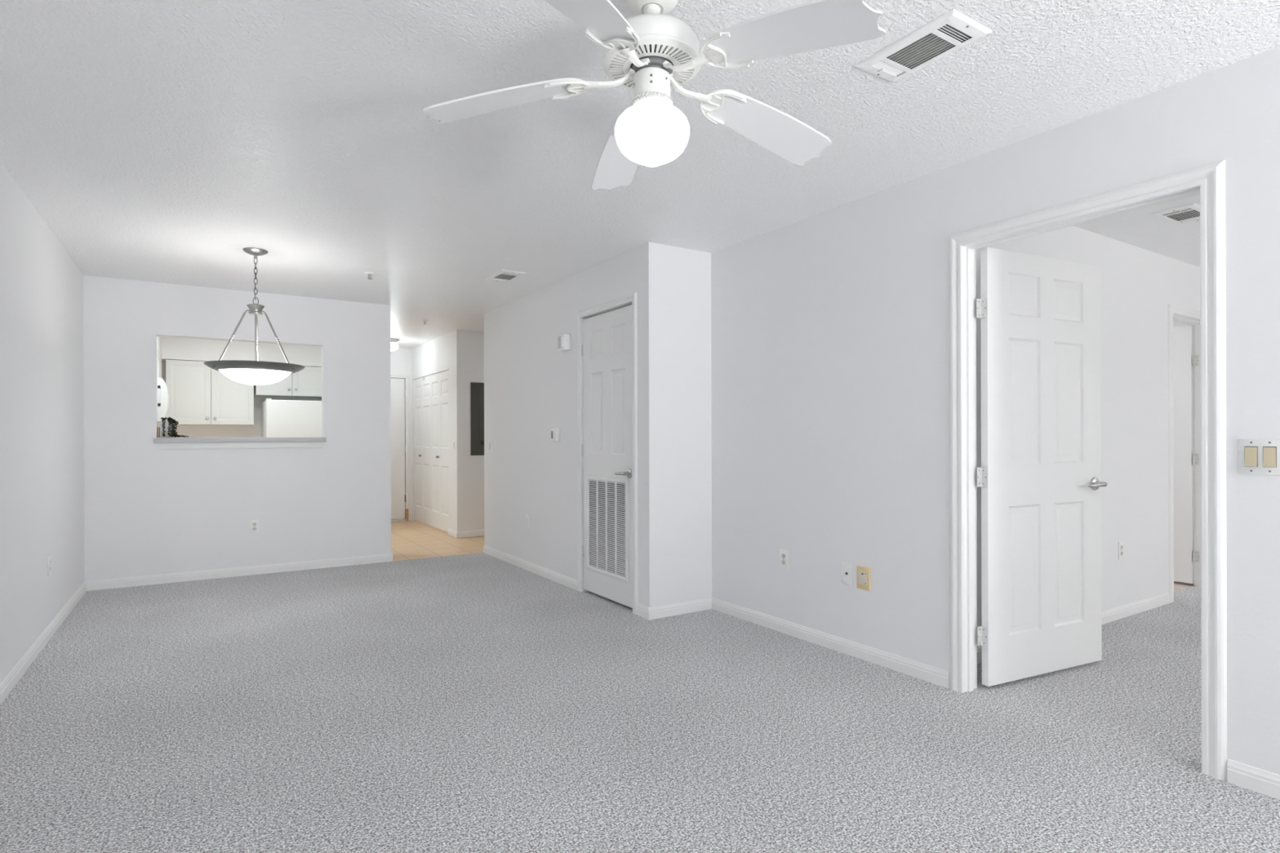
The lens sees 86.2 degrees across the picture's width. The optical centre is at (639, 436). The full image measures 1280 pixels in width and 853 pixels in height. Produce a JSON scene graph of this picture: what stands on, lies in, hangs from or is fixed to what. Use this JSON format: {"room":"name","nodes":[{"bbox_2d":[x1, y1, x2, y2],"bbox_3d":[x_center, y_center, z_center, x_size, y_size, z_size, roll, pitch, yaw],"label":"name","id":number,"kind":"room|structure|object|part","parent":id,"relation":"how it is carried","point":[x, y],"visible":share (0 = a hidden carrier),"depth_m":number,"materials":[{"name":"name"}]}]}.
{"room":"empty living room","nodes":[
{"label":"empty living room","id":0,"kind":"room"},
{"bbox_2d":[0,160,84,684],"bbox_3d":[-1.553,-0.035,0.898,0.115,2.438,10.386,0,0,-33],"label":"wall","id":1,"kind":"structure","parent":0,"point":[42,308],"depth_m":3.76,"materials":[{"name":"white paint"}]},
{"bbox_2d":[0,581,86,705],"bbox_3d":[-1.490,1.146,0.924,0.013,0.076,10.366,0,0,-33],"label":"baseboard","id":2,"kind":"structure","parent":1,"relation":"attached to","point":[20,668],"depth_m":3.72,"materials":[{"name":"white paint"}]},
{"bbox_2d":[48,555,51,576],"bbox_3d":[-3.503,0.766,4.061,0.007,0.115,0.070,0,0,-33],"label":"wall outlet","id":3,"kind":"object","parent":1,"relation":"attached to","point":[49,557],"visible":1,"depth_m":4.05,"materials":[{"name":"white plastic"}]},
{"bbox_2d":[83,275,391,581],"bbox_3d":[-3.406,-0.030,5.922,2.381,2.438,0.115,0,0,-33],"label":"wall","id":4,"kind":"structure","parent":0,"point":[149,509],"depth_m":5.79,"materials":[{"name":"white paint"}]},
{"bbox_2d":[84,553,392,591],"bbox_3d":[-3.891,1.153,6.789,2.294,0.076,2.128,0,0,-33],"label":"baseboard","id":5,"kind":"structure","parent":4,"relation":"attached to","point":[107,584],"depth_m":5.80,"materials":[{"name":"white paint"}]},
{"bbox_2d":[154,437,326,448],"bbox_3d":[-3.462,0.054,5.987,1.271,0.095,0.345,0,0,-33],"label":"ledge","id":6,"kind":"object","parent":4,"relation":"attached to","point":[164,442],"visible":0.98,"depth_m":5.82,"materials":[{"name":"grey laminate"}]},
{"bbox_2d":[157,426,159,437],"bbox_3d":[-3.958,-0.035,5.628,0.015,0.085,0.105,0,0,-33],"label":"wooden block","id":7,"kind":"object","parent":6,"relation":"on","point":[158,428],"visible":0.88,"depth_m":5.59,"materials":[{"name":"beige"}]},
{"bbox_2d":[160,417,188,437],"bbox_3d":[-3.843,-0.077,5.659,0.202,0.174,0.118,0,0,-33],"label":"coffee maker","id":8,"kind":"object","parent":6,"relation":"on","point":[167,428],"visible":1,"depth_m":5.61,"materials":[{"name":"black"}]},
{"bbox_2d":[249,520,259,533],"bbox_3d":[-3.323,0.775,5.900,0.070,0.115,0.007,0,0,-33],"label":"wall outlet","id":9,"kind":"object","parent":4,"relation":"attached to","point":[254,524],"visible":1,"depth_m":5.90,"materials":[{"name":"white plastic"}]},
{"bbox_2d":[156,336,321,367],"bbox_3d":[-4.240,-1.072,7.268,2.100,0.347,3.049,0,0,-33],"label":"wall","id":10,"kind":"structure","parent":0,"point":[168,348],"depth_m":8.23,"materials":[{"name":"white paint"}]},
{"bbox_2d":[157,347,412,520],"bbox_3d":[-4.024,-0.028,9.283,4.966,2.438,0.115,0,0,-33],"label":"wall","id":11,"kind":"structure","parent":0,"point":[401,359],"depth_m":8.70,"materials":[{"name":"white paint"}]},
{"bbox_2d":[165,359,253,425],"bbox_3d":[-5.179,-0.518,8.261,0.888,0.750,0.359,0,0,-33],"label":"upper cabinet","id":12,"kind":"object","parent":11,"relation":"attached to","point":[200,394],"visible":0.88,"depth_m":8.11,"materials":[{"name":"white wood"}]},
{"bbox_3d":[-5.291,-0.518,8.023,0.438,0.745,0.018,0,0,-33],"label":"cabinet door","id":13,"kind":"part","parent":12,"relation":"part of","materials":[{"name":"white wood"}]},
{"bbox_3d":[-4.916,-0.519,8.263,0.438,0.745,0.018,0,0,-33],"label":"cabinet door","id":14,"kind":"part","parent":12,"relation":"part of","materials":[{"name":"white wood"}]},
{"bbox_2d":[253,366,321,398],"bbox_3d":[-4.437,-0.704,8.737,0.832,0.382,0.359,0,0,-33],"label":"upper cabinet","id":15,"kind":"object","parent":11,"relation":"attached to","point":[307,382],"visible":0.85,"depth_m":8.65,"materials":[{"name":"white wood"}]},
{"bbox_3d":[-4.543,-0.704,8.502,0.392,0.377,0.018,0,0,-33],"label":"cabinet door","id":16,"kind":"part","parent":15,"relation":"part of","materials":[{"name":"white wood"}]},
{"bbox_3d":[-4.193,-0.705,8.726,0.426,0.377,0.018,0,0,-33],"label":"cabinet door","id":17,"kind":"part","parent":15,"relation":"part of","materials":[{"name":"white wood"}]},
{"bbox_2d":[391,377,405,519],"bbox_3d":[-3.676,0.169,9.436,0.885,1.975,0.109,0,0,-33],"label":"door","id":18,"kind":"structure","parent":11,"relation":"in","point":[397,385],"depth_m":9.62,"materials":[{"name":"white paint"}]},
{"bbox_2d":[391,518,405,522],"bbox_3d":[-3.704,1.181,9.471,0.880,0.026,0.130,0,0,-33],"label":"trim","id":19,"kind":"structure","parent":11,"relation":"attached to","point":[400,519],"depth_m":9.63,"materials":[{"name":"white wood"}]},
{"bbox_2d":[391,373,409,520],"bbox_3d":[-3.708,0.158,9.474,0.980,2.065,0.130,0,0,-33],"label":"trim","id":20,"kind":"structure","parent":11,"relation":"attached to","point":[406,377],"depth_m":9.67,"materials":[{"name":"white paint"}]},
{"bbox_2d":[412,329,465,531],"bbox_3d":[-2.647,-0.032,8.891,0.100,2.438,2.030,0,0,-33],"label":"wall","id":21,"kind":"structure","parent":0,"point":[447,350],"depth_m":8.12,"materials":[{"name":"white paint"}]},
{"bbox_2d":[413,375,431,525],"bbox_3d":[-2.971,0.183,9.323,0.061,1.970,0.816,0,0,-33],"label":"door","id":22,"kind":"structure","parent":21,"relation":"in","point":[422,456],"depth_m":9.31,"materials":[{"name":"white paint"}]},
{"bbox_2d":[413,368,448,379],"bbox_3d":[-2.741,-0.818,8.985,0.054,0.031,1.644,0,0,-33],"label":"trim","id":23,"kind":"structure","parent":21,"relation":"attached to","point":[445,369],"depth_m":8.91,"materials":[{"name":"white paint"}]},
{"bbox_2d":[430,370,448,532],"bbox_3d":[-2.529,0.182,8.633,0.061,1.970,0.816,0,0,-33],"label":"door","id":24,"kind":"structure","parent":21,"relation":"in","point":[439,413],"depth_m":8.61,"materials":[{"name":"white paint"}]},
{"bbox_2d":[465,330,484,530],"bbox_3d":[-1.459,-0.035,8.506,1.485,2.438,0.100,0,0,-33],"label":"wall","id":25,"kind":"structure","parent":0,"point":[474,340],"depth_m":8.11,"materials":[{"name":"white paint"}]},
{"bbox_2d":[448,528,484,537],"bbox_3d":[-2.550,1.149,8.539,3.240,0.076,0.977,0,0,8],"label":"baseboard","id":26,"kind":"structure","parent":25,"relation":"attached to","point":[453,533],"depth_m":8.09,"materials":[{"name":"white paint"}]},
{"bbox_2d":[470,382,484,455],"bbox_3d":[-1.839,-0.210,8.191,0.380,0.865,0.020,0,0,-33],"label":"electrical panel","id":27,"kind":"object","parent":25,"relation":"attached to","point":[477,389],"visible":0.49,"depth_m":8.13,"materials":[{"name":"grey metal"}]},
{"bbox_3d":[-1.823,-0.233,8.198,0.205,0.670,0.007,0,0,-33],"label":"panel door","id":28,"kind":"part","parent":27,"relation":"part of","materials":[{"name":"grey metal"}]},
{"bbox_2d":[484,246,639,604],"bbox_3d":[-0.750,-0.037,5.790,0.115,2.438,2.950,0,0,-33],"label":"wall","id":29,"kind":"structure","parent":0,"point":[531,385],"depth_m":5.85,"materials":[{"name":"white paint"}]},
{"bbox_2d":[488,440,491,452],"bbox_3d":[-1.500,0.095,6.847,0.008,0.115,0.070,0,0,-33],"label":"light switch","id":30,"kind":"object","parent":29,"relation":"attached to","point":[490,442],"visible":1,"depth_m":6.83,"materials":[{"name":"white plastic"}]},
{"bbox_2d":[525,515,528,528],"bbox_3d":[-0.999,0.753,6.068,0.007,0.115,0.070,0,0,-33],"label":"wall outlet","id":31,"kind":"object","parent":29,"relation":"attached to","point":[526,516],"visible":1,"depth_m":6.06,"materials":[{"name":"white plastic"}]},
{"bbox_2d":[551,427,559,442],"bbox_3d":[-0.692,-0.012,5.565,0.028,0.115,0.124,0,0,-33],"label":"thermostat","id":32,"kind":"object","parent":29,"relation":"attached to","point":[555,433],"visible":1,"depth_m":5.53,"materials":[{"name":"white plastic"}]},
{"bbox_2d":[558,333,570,351],"bbox_3d":[-0.603,-0.740,5.389,0.066,0.132,0.132,0,0,-33],"label":"fire alarm","id":33,"kind":"object","parent":29,"relation":"attached to","point":[564,340],"visible":1,"depth_m":5.35,"materials":[{"name":"white plastic"}]},
{"bbox_3d":[-0.579,-0.740,5.404,0.010,0.132,0.132,0,0,-33],"label":"plate","id":34,"kind":"part","parent":33,"relation":"part of","materials":[{"name":"white plastic"}]},
{"bbox_2d":[581,305,632,608],"bbox_3d":[-0.251,0.135,4.900,0.100,2.047,0.746,0,0,-33],"label":"door","id":35,"kind":"structure","parent":29,"relation":"in","point":[606,345],"depth_m":4.89,"materials":[{"name":"white paint"}]},
{"bbox_2d":[586,475,629,582],"bbox_3d":[-0.241,0.641,4.902,0.012,0.708,0.602,0,0,-33],"label":"return grille","id":36,"kind":"object","parent":35,"relation":"attached to","point":[607,496],"depth_m":4.88,"materials":[{"name":"white metal"}]},
{"bbox_3d":[-0.140,0.250,4.661,0.030,0.025,0.137,0,0,-33],"label":"lever","id":37,"kind":"part","parent":35,"relation":"part of","materials":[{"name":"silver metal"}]},
{"bbox_3d":[-0.088,0.250,4.632,0.045,0.068,0.068,0,0,-33],"label":"handle","id":38,"kind":"part","parent":35,"relation":"part of","materials":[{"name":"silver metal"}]},
{"bbox_2d":[577,292,637,614],"bbox_3d":[-0.204,0.111,4.923,0.129,2.139,0.850,0,0,-33],"label":"trim","id":39,"kind":"structure","parent":29,"relation":"attached to","point":[629,300],"depth_m":4.92,"materials":[{"name":"white paint"}]},
{"bbox_2d":[0,520,1279,852],"bbox_3d":[1.190,1.202,4.577,8.666,0.050,13.830,0,0,-33],"label":"floor","id":40,"kind":"structure","parent":0,"point":[478,702],"depth_m":2.72,"materials":[{"name":"grey carpet"}]},
{"bbox_2d":[261,398,321,437],"bbox_3d":[-4.261,0.373,8.512,0.730,1.643,0.826,0,0,-33],"label":"refrigerator","id":41,"kind":"object","parent":40,"relation":"on","point":[279,418],"visible":0.21,"depth_m":8.17,"materials":[{"name":"white metal"}]},
{"bbox_2d":[0,0,1279,348],"bbox_3d":[1.183,-1.301,4.577,8.866,0.080,14.030,0,0,-33],"label":"ceiling","id":42,"kind":"structure","parent":0,"point":[162,141],"depth_m":2.75,"materials":[{"name":"white paint"}]},
{"bbox_2d":[203,247,304,385],"bbox_3d":[-2.582,-0.799,4.598,0.593,0.904,0.593,0,0,20],"label":"pendant lamp","id":43,"kind":"object","parent":42,"relation":"hanging from","point":[256,372],"visible":1,"depth_m":4.49,"materials":[{"name":"silver metal"}]},
{"bbox_3d":[-2.658,-0.657,4.484,0.012,0.376,0.208,0,0,34],"label":"rod","id":44,"kind":"part","parent":43,"relation":"part of","materials":[{"name":"silver metal"}]},
{"bbox_3d":[-2.580,-0.395,4.598,0.432,0.097,0.432,0,0,-33],"label":"lamp shade","id":45,"kind":"part","parent":43,"relation":"part of","materials":[{"name":"white glass"}]},
{"bbox_3d":[-2.582,-1.041,4.598,0.014,0.320,0.006,0,0,-12],"label":"cord","id":46,"kind":"part","parent":43,"relation":"part of","materials":[{"name":"white plastic"}]},
{"bbox_3d":[-2.581,-0.638,4.598,0.011,0.375,0.011,0,0,-33],"label":"stem","id":47,"kind":"part","parent":43,"relation":"part of","materials":[{"name":"silver metal"}]},
{"bbox_3d":[-2.641,-0.657,4.721,0.012,0.376,0.208,0,0,-26],"label":"rod","id":48,"kind":"part","parent":43,"relation":"part of","materials":[{"name":"silver metal"}]},
{"bbox_3d":[-2.444,-0.658,4.588,0.208,0.376,0.012,0,0,4],"label":"rod","id":49,"kind":"part","parent":43,"relation":"part of","materials":[{"name":"silver metal"}]},
{"bbox_2d":[364,271,375,279],"bbox_3d":[-2.068,-1.230,5.240,0.080,0.044,0.080,0,0,-33],"label":"sprinkler head","id":50,"kind":"object","parent":42,"relation":"attached to","point":[369,273],"visible":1,"depth_m":5.23},
{"bbox_2d":[390,337,399,351],"bbox_3d":[-3.175,-1.174,8.775,0.174,0.150,0.174,0,0,-33],"label":"hall ceiling light","id":51,"kind":"object","parent":42,"relation":"attached to","point":[393,344],"visible":0.66,"depth_m":8.72,"materials":[{"name":"white glass"}]},
{"bbox_3d":[-3.175,-1.156,8.775,0.150,0.114,0.150,0,0,-33],"label":"glass globe","id":52,"kind":"part","parent":51,"relation":"part of","materials":[{"name":"white glass"}]},
{"bbox_3d":[-3.175,-1.229,8.775,0.174,0.040,0.174,0,0,-33],"label":"plate","id":53,"kind":"part","parent":51,"relation":"part of","materials":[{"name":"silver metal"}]},
{"bbox_2d":[484,269,526,282],"bbox_3d":[-1.051,-1.247,5.335,0.203,0.016,0.366,0,0,-33],"label":"ceiling vent","id":54,"kind":"object","parent":42,"relation":"in","point":[502,275],"visible":1,"depth_m":5.32,"materials":[{"name":"white plastic"}]},
{"bbox_2d":[422,0,885,190],"bbox_3d":[0.078,-1.012,1.964,1.253,0.492,1.297,0,0,-33],"label":"ceiling fan","id":55,"kind":"object","parent":42,"relation":"hanging from","point":[652,52],"visible":1,"depth_m":1.87,"materials":[{"name":"white wood"}]},
{"bbox_3d":[-0.391,-0.969,1.975,0.466,0.101,0.150,0,0,5],"label":"blade","id":56,"kind":"part","parent":55,"relation":"part of","materials":[{"name":"white wood"}]},
{"bbox_3d":[-0.132,-0.969,1.545,0.150,0.101,0.466,0,0,23],"label":"blade","id":57,"kind":"part","parent":55,"relation":"part of","materials":[{"name":"white"}]},
{"bbox_3d":[-0.062,-0.970,2.354,0.150,0.101,0.466,0,0,-13],"label":"blade","id":58,"kind":"part","parent":55,"relation":"part of","materials":[{"name":"white wood"}]},
{"bbox_2d":[605,40,698,88],"bbox_3d":[0.034,-1.047,1.938,0.264,0.011,0.264,0,0,-33],"label":"motor housing","id":59,"kind":"object","parent":55,"relation":"attached to","point":[661,54],"depth_m":1.89,"materials":[{"name":"white metal"}]},
{"bbox_3d":[0.035,-0.851,1.938,0.213,0.170,0.213,0,0,-33],"label":"glass globe","id":60,"kind":"part","parent":55,"relation":"part of","materials":[{"name":"white glass"}]},
{"bbox_3d":[0.400,-0.971,2.158,0.466,0.101,0.150,0,0,-31],"label":"blade","id":61,"kind":"part","parent":55,"relation":"part of","materials":[{"name":"white wood"}]},
{"bbox_3d":[0.357,-0.971,1.658,0.466,0.101,0.150,0,0,41],"label":"blade","id":62,"kind":"part","parent":55,"relation":"part of","materials":[{"name":"white wood"}]},
{"bbox_2d":[853,8,992,83],"bbox_3d":[0.911,-1.252,2.224,0.203,0.016,0.366,0,0,-33],"label":"ceiling vent","id":63,"kind":"object","parent":42,"relation":"in","point":[953,30],"visible":1,"depth_m":2.20,"materials":[{"name":"white plastic"}]},
{"bbox_2d":[1151,202,1199,224],"bbox_3d":[3.102,-1.258,3.888,0.366,0.016,0.203,0,0,-33],"label":"ceiling vent","id":64,"kind":"object","parent":42,"relation":"in","point":[1188,213],"visible":0.91,"depth_m":3.88,"materials":[{"name":"white plastic"}]},
{"bbox_2d":[639,241,711,607],"bbox_3d":[0.244,-0.040,4.606,0.512,2.438,0.115,0,0,-33],"label":"wall","id":65,"kind":"structure","parent":0,"point":[675,411],"depth_m":4.53,"materials":[{"name":"white paint"}]},
{"bbox_2d":[711,46,1279,774],"bbox_3d":[1.637,-0.043,2.996,0.098,2.438,10.481,0,0,-33],"label":"wall","id":66,"kind":"structure","parent":0,"point":[830,350],"depth_m":3.36,"materials":[{"name":"white paint"}]},
{"bbox_2d":[779,549,788,569],"bbox_3d":[0.864,0.737,4.108,0.007,0.115,0.070,0,0,-33],"label":"wall outlet","id":67,"kind":"object","parent":66,"relation":"attached to","point":[784,554],"visible":1,"depth_m":4.10,"materials":[{"name":"white plastic"}]},
{"bbox_2d":[841,561,853,585],"bbox_3d":[1.119,0.741,3.705,0.014,0.118,0.078,0,0,-33],"label":"cable jack plate","id":68,"kind":"object","parent":66,"relation":"attached to","point":[846,567],"visible":1,"depth_m":3.70,"materials":[{"name":"white plastic"}]},
{"bbox_2d":[857,565,870,591],"bbox_3d":[1.178,0.747,3.612,0.014,0.118,0.082,0,0,-33],"label":"phone jack plate","id":69,"kind":"object","parent":66,"relation":"attached to","point":[863,573],"visible":1,"depth_m":3.60,"materials":[{"name":"brown plastic"}]},
{"bbox_2d":[483,545,1279,799],"bbox_3d":[1.412,1.138,2.775,0.525,0.076,10.355,0,0,-33],"label":"baseboard","id":70,"kind":"structure","parent":66,"relation":"attached to","point":[1242,775],"depth_m":3.84,"materials":[{"name":"white paint"}]},
{"bbox_2d":[976,247,1106,686],"bbox_3d":[1.973,0.139,3.361,0.897,2.035,0.164,0,0,-26],"label":"door","id":71,"kind":"structure","parent":66,"relation":"in","point":[1039,475],"depth_m":3.33,"materials":[{"name":"white paint"}]},
{"bbox_3d":[2.342,0.242,3.493,0.068,0.068,0.045,0,0,-26],"label":"handle","id":72,"kind":"part","parent":71,"relation":"part of","materials":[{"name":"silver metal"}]},
{"bbox_3d":[2.307,0.242,3.446,0.137,0.025,0.030,0,0,-26],"label":"lever","id":73,"kind":"part","parent":71,"relation":"part of","materials":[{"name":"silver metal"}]},
{"bbox_2d":[948,160,1226,780],"bbox_3d":[1.766,0.115,2.796,0.128,2.120,1.027,0,0,-33],"label":"trim","id":74,"kind":"structure","parent":66,"relation":"attached to","point":[1207,181],"depth_m":2.53,"materials":[{"name":"white paint"}]},
{"bbox_2d":[1238,439,1279,475],"bbox_3d":[2.045,0.066,2.256,0.012,0.116,0.118,0,0,-33],"label":"double light switch","id":75,"kind":"object","parent":66,"relation":"attached to","point":[1255,456],"visible":1,"depth_m":2.26,"materials":[{"name":"white plastic"}]},
{"bbox_3d":[2.033,0.066,2.276,0.001,0.067,0.034,0,0,-33],"label":"rocker frame","id":76,"kind":"part","parent":75,"relation":"part of","materials":[{"name":"grey plastic"}]},
{"bbox_3d":[2.058,0.066,2.237,0.001,0.067,0.034,0,0,-33],"label":"rocker frame","id":77,"kind":"part","parent":75,"relation":"part of","materials":[{"name":"grey plastic"}]},
{"bbox_2d":[975,226,1199,648],"bbox_3d":[3.392,-0.048,4.680,4.640,2.438,0.115,0,0,-33],"label":"wall","id":78,"kind":"structure","parent":0,"point":[1138,285],"depth_m":4.50,"materials":[{"name":"white paint"}]},
{"bbox_2d":[977,591,1170,663],"bbox_3d":[3.429,1.133,4.626,4.640,0.076,0.013,0,0,-33],"label":"baseboard","id":79,"kind":"structure","parent":78,"relation":"attached to","point":[1108,615],"depth_m":4.49,"materials":[{"name":"white paint"}]},
{"bbox_2d":[1118,541,1124,559],"bbox_3d":[3.114,0.736,4.428,0.070,0.115,0.007,0,0,-33],"label":"wall outlet","id":80,"kind":"object","parent":78,"relation":"attached to","point":[1121,544],"visible":1,"depth_m":4.42,"materials":[{"name":"white plastic"}]},
{"bbox_2d":[1168,304,1200,602],"bbox_3d":[4.058,0.116,5.106,0.870,2.105,0.145,0,0,-33],"label":"trim","id":81,"kind":"structure","parent":78,"relation":"attached to","point":[1177,313],"depth_m":5.00,"materials":[{"name":"white paint"}]},
{"bbox_2d":[1173,325,1199,583],"bbox_3d":[4.110,0.141,5.638,0.101,2.020,0.780,0,0,-33],"label":"door","id":82,"kind":"structure","parent":78,"relation":"in","point":[1184,458],"depth_m":5.39,"materials":[{"name":"white paint"}]},
{"bbox_2d":[1173,320,1193,401],"bbox_3d":[4.008,-0.050,6.407,0.100,2.438,2.130,0,0,-33],"label":"wall","id":83,"kind":"structure","parent":0,"point":[1175,324],"depth_m":5.62,"materials":[{"name":"white paint"}]},
{"bbox_3d":[-5.147,-0.025,6.685,0.060,2.438,3.049,0,0,-33],"label":"wall","id":84,"kind":"structure","parent":0,"visible":0},
{"bbox_2d":[156,350,161,377],"bbox_3d":[-5.236,-0.750,7.170,0.314,0.289,1.420,0,0,-33],"label":"upper cabinet","id":85,"kind":"object","parent":84,"relation":"attached to","point":[158,357],"visible":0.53,"depth_m":7.44,"materials":[{"name":"white wood"}]},
{"bbox_3d":[-4.920,-0.751,6.950,0.018,0.283,0.706,0,0,-33],"label":"cabinet door","id":86,"kind":"part","parent":85,"relation":"part of","materials":[{"name":"white wood"}]},
{"bbox_3d":[-5.303,-0.750,7.548,0.018,0.283,0.706,0,0,-33],"label":"cabinet door","id":87,"kind":"part","parent":85,"relation":"part of","materials":[{"name":"white wood"}]},
{"bbox_2d":[157,377,169,423],"bbox_3d":[-5.045,-0.373,6.958,0.406,0.464,0.800,0,0,-33],"label":"microwave","id":88,"kind":"object","parent":85,"relation":"attached to","point":[163,400],"visible":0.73,"depth_m":6.93,"materials":[{"name":"white plastic"}]},
{"bbox_3d":[-4.799,-0.374,6.795,0.014,0.440,0.240,0,0,-33],"label":"control panel","id":89,"kind":"part","parent":88,"relation":"part of","materials":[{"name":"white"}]},
{"bbox_3d":[-4.812,-0.407,6.859,0.040,0.222,0.014,0,0,-33],"label":"handle","id":90,"kind":"part","parent":88,"relation":"part of","materials":[{"name":"white plastic"}]}
]}

